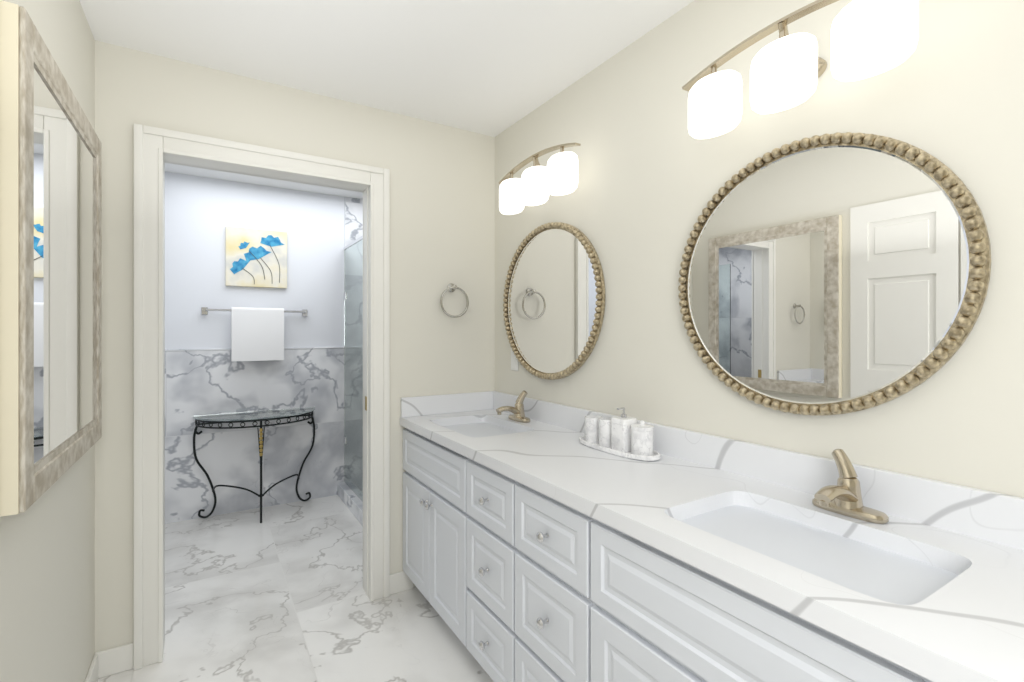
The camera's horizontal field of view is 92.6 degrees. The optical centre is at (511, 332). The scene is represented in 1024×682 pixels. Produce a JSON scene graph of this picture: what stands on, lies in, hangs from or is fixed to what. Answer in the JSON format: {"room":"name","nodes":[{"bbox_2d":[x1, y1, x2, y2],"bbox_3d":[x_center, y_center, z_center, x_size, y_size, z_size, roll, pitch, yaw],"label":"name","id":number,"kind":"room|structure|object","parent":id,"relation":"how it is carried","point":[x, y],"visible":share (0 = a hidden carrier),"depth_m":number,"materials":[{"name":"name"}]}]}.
{"room":"bathroom","nodes":[
{"label":"bathroom","id":0,"kind":"room"},
{"bbox_2d":[0,0,94,681],"bbox_3d":[-0.701,0.100,0.348,0.116,2.440,3.530,0,0,-32],"label":"wall","id":1,"kind":"structure","parent":0,"point":[47,585],"depth_m":1.41,"materials":[{"name":"white paint"}]},
{"bbox_2d":[0,0,101,516],"bbox_3d":[-1.260,-0.152,1.372,0.044,1.055,0.860,0,0,-32],"label":"rectangular mirror","id":2,"kind":"object","parent":1,"relation":"attached to","point":[50,289],"visible":1,"depth_m":1.16,"materials":[{"name":"beige mirror"}]},
{"bbox_2d":[85,649,108,681],"bbox_3d":[-0.678,1.270,0.421,0.030,0.100,3.430,0,0,-32],"label":"baseboard","id":3,"kind":"structure","parent":1,"relation":"attached to","point":[99,667],"depth_m":1.87,"materials":[{"name":"white wood"}]},
{"bbox_2d":[165,172,343,348],"bbox_3d":[-1.648,0.100,3.920,2.770,2.440,0.100,0,0,-32],"label":"wall","id":4,"kind":"structure","parent":0,"point":[201,213],"depth_m":3.64,"materials":[{"name":"white paint"}]},
{"bbox_2d":[201,307,307,360],"bbox_3d":[-1.898,0.009,3.649,0.710,0.392,0.096,0,0,-32],"label":"towel rail","id":5,"kind":"object","parent":4,"relation":"attached to","point":[257,334],"visible":1,"depth_m":3.61,"materials":[{"name":"white fabric"}]},
{"bbox_2d":[231,307,284,360],"bbox_3d":[-1.881,0.009,3.628,0.345,0.392,0.043,0,0,-32],"label":"towel","id":6,"kind":"object","parent":5,"relation":"hanging from","point":[257,334],"depth_m":3.61,"materials":[{"name":"white fabric"}]},
{"bbox_2d":[226,226,286,287],"bbox_3d":[-1.915,-0.562,3.676,0.410,0.435,0.032,0,0,-32],"label":"picture","id":7,"kind":"object","parent":4,"relation":"attached to","point":[256,257],"visible":1,"depth_m":3.66,"materials":[{"name":"fabric"}]},
{"bbox_2d":[165,197,362,523],"bbox_3d":[-1.617,0.100,3.871,2.570,2.440,0.016,0,0,-32],"label":"wall","id":8,"kind":"structure","parent":4,"relation":"attached to","point":[198,382],"depth_m":3.66,"materials":[{"name":"white stone"}]},
{"bbox_2d":[95,40,494,651],"bbox_3d":[-0.747,0.100,2.467,2.770,2.440,0.120,0,0,-32],"label":"wall","id":9,"kind":"structure","parent":0,"point":[442,206],"depth_m":2.32,"materials":[{"name":"white paint"}]},
{"bbox_2d":[133,124,389,669],"bbox_3d":[-1.089,0.250,2.249,1.020,2.140,0.166,0,0,-32],"label":"door frame","id":10,"kind":"structure","parent":9,"relation":"attached to","point":[151,145],"depth_m":2.04,"materials":[{"name":"white wood"}]},
{"bbox_2d":[440,283,468,317],"bbox_3d":[-0.316,-0.175,2.630,0.168,0.188,0.055,0,0,-32],"label":"towel ring","id":11,"kind":"object","parent":9,"relation":"attached to","point":[451,287],"visible":1,"depth_m":2.62,"materials":[{"name":"grey metal"}]},
{"bbox_2d":[98,495,493,681],"bbox_3d":[-0.265,1.370,1.689,2.770,0.100,5.350,0,0,-32],"label":"floor","id":12,"kind":"structure","parent":0,"point":[278,594],"depth_m":2.31,"materials":[{"name":"stone"}]},
{"bbox_2d":[193,407,314,522],"bbox_3d":[-1.822,0.953,3.527,0.810,0.735,0.336,0,0,-32],"label":"console table","id":13,"kind":"object","parent":12,"relation":"on","point":[252,416],"visible":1,"depth_m":3.45,"materials":[{"name":"black metal"}]},
{"bbox_2d":[337,482,362,525],"bbox_3d":[-0.629,1.270,3.709,1.060,0.100,1.307,0,0,-32],"label":"shower curb","id":14,"kind":"object","parent":12,"relation":"on","point":[350,498],"visible":0.17,"depth_m":3.64,"materials":[{"name":"stone"}]},
{"bbox_2d":[343,235,362,501],"bbox_3d":[-1.062,0.260,3.516,0.024,1.919,1.176,0,0,-32],"label":"glass","id":15,"kind":"object","parent":14,"relation":"on","point":[353,366],"visible":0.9,"depth_m":3.76,"materials":[{"name":"clear glass"}]},
{"bbox_2d":[400,423,951,681],"bbox_3d":[0.294,0.895,1.611,0.578,0.850,2.428,0,0,-32],"label":"bathroom vanity","id":16,"kind":"object","parent":12,"relation":"on","point":[544,544],"depth_m":1.31,"materials":[{"name":"painted wood"},{"name":"marble"},{"name":"metal"}]},
{"bbox_2d":[400,407,1023,681],"bbox_3d":[0.294,0.450,1.611,0.538,0.040,2.428,0,0,-32],"label":"countertop","id":17,"kind":"structure","parent":16,"relation":"on","point":[969,627],"depth_m":1.01,"materials":[{"name":"white stone"}]},
{"bbox_2d":[444,419,515,438],"bbox_3d":[-0.151,0.532,2.295,0.363,0.149,0.550,0,0,-32],"label":"sink","id":18,"kind":"object","parent":17,"relation":"in","point":[473,427],"depth_m":2.43,"materials":[{"name":"white ceramic"}]},
{"bbox_2d":[496,390,529,422],"bbox_3d":[-0.002,0.356,2.387,0.161,0.147,0.158,0,0,-32],"label":"faucet","id":19,"kind":"object","parent":17,"relation":"on","point":[517,409],"visible":1,"depth_m":2.38,"materials":[{"name":"gold metal"}]},
{"bbox_2d":[579,436,660,460],"bbox_3d":[0.385,0.420,1.798,0.132,0.019,0.380,0,0,-32],"label":"tray","id":20,"kind":"object","parent":17,"relation":"on","point":[629,455],"visible":0.58,"depth_m":1.71,"materials":[{"name":"stone"}]},
{"bbox_2d":[585,415,601,442],"bbox_3d":[0.318,0.374,1.907,0.068,0.095,0.068,0,0,-32],"label":"cup","id":21,"kind":"object","parent":20,"relation":"on","point":[591,428],"visible":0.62,"depth_m":1.88,"materials":[{"name":"stone"}]},
{"bbox_2d":[599,417,611,446],"bbox_3d":[0.360,0.371,1.839,0.068,0.100,0.068,0,0,-32],"label":"cup","id":22,"kind":"object","parent":20,"relation":"on","point":[604,431],"visible":0.62,"depth_m":1.81,"materials":[{"name":"stone"}]},
{"bbox_2d":[611,407,636,451],"bbox_3d":[0.404,0.345,1.767,0.070,0.153,0.070,0,0,-32],"label":"soap dispenser","id":23,"kind":"object","parent":20,"relation":"on","point":[621,432],"visible":0.96,"depth_m":1.74,"materials":[{"name":"stone"}]},
{"bbox_2d":[631,420,653,455],"bbox_3d":[0.451,0.362,1.693,0.077,0.119,0.077,0,0,-32],"label":"lidded jar","id":24,"kind":"object","parent":20,"relation":"on","point":[642,438],"visible":0.92,"depth_m":1.66,"materials":[{"name":"stone"}]},
{"bbox_2d":[680,499,963,606],"bbox_3d":[0.618,0.532,1.054,0.363,0.149,0.550,0,0,-32],"label":"sink","id":25,"kind":"object","parent":17,"relation":"in","point":[897,574],"depth_m":1.06,"materials":[{"name":"white ceramic"}]},
{"bbox_2d":[812,449,888,523],"bbox_3d":[0.764,0.356,1.145,0.154,0.147,0.158,0,0,-32],"label":"faucet","id":26,"kind":"object","parent":17,"relation":"on","point":[843,496],"visible":1,"depth_m":1.15,"materials":[{"name":"gold metal"}]},
{"bbox_2d":[79,0,693,198],"bbox_3d":[-0.265,-1.170,1.689,2.770,0.100,5.350,0,0,-32],"label":"ceiling","id":27,"kind":"structure","parent":0,"point":[493,68],"depth_m":1.90,"materials":[{"name":"white paint"}]},
{"bbox_2d":[495,0,1023,497],"bbox_3d":[0.873,0.100,1.324,0.100,2.440,3.530,0,0,-32],"label":"wall","id":28,"kind":"structure","parent":0,"point":[655,176],"depth_m":1.48,"materials":[{"name":"white paint"}]},
{"bbox_2d":[511,349,517,370],"bbox_3d":[0.013,0.142,2.609,0.007,0.115,0.070,0,0,-32],"label":"electrical outlet plate","id":29,"kind":"object","parent":28,"relation":"attached to","point":[514,363],"visible":0.75,"depth_m":2.61,"materials":[{"name":"white plastic"}]},
{"bbox_2d":[499,142,580,214],"bbox_3d":[0.128,-0.711,2.280,0.160,0.222,0.622,0,0,-32],"label":"sconce","id":30,"kind":"object","parent":28,"relation":"attached to","point":[537,183],"visible":1,"depth_m":2.20,"materials":[{"name":"white glass"}]},
{"bbox_2d":[503,222,604,379],"bbox_3d":[0.166,-0.150,2.332,0.038,0.744,0.776,0,0,-32],"label":"round mirror","id":31,"kind":"object","parent":28,"relation":"attached to","point":[554,300],"visible":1,"depth_m":2.29,"materials":[{"name":"silver glass"}]},
{"bbox_2d":[682,0,918,138],"bbox_3d":[0.734,-0.711,1.302,0.160,0.222,0.622,0,0,-32],"label":"sconce","id":32,"kind":"object","parent":28,"relation":"attached to","point":[870,38],"visible":1,"depth_m":1.23,"materials":[{"name":"white glass"}]},
{"bbox_2d":[678,132,990,415],"bbox_3d":[0.780,-0.152,1.342,0.038,0.750,0.780,0,0,-32],"label":"round mirror","id":33,"kind":"object","parent":28,"relation":"attached to","point":[836,273],"visible":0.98,"depth_m":1.26,"materials":[{"name":"silver glass"}]}
]}

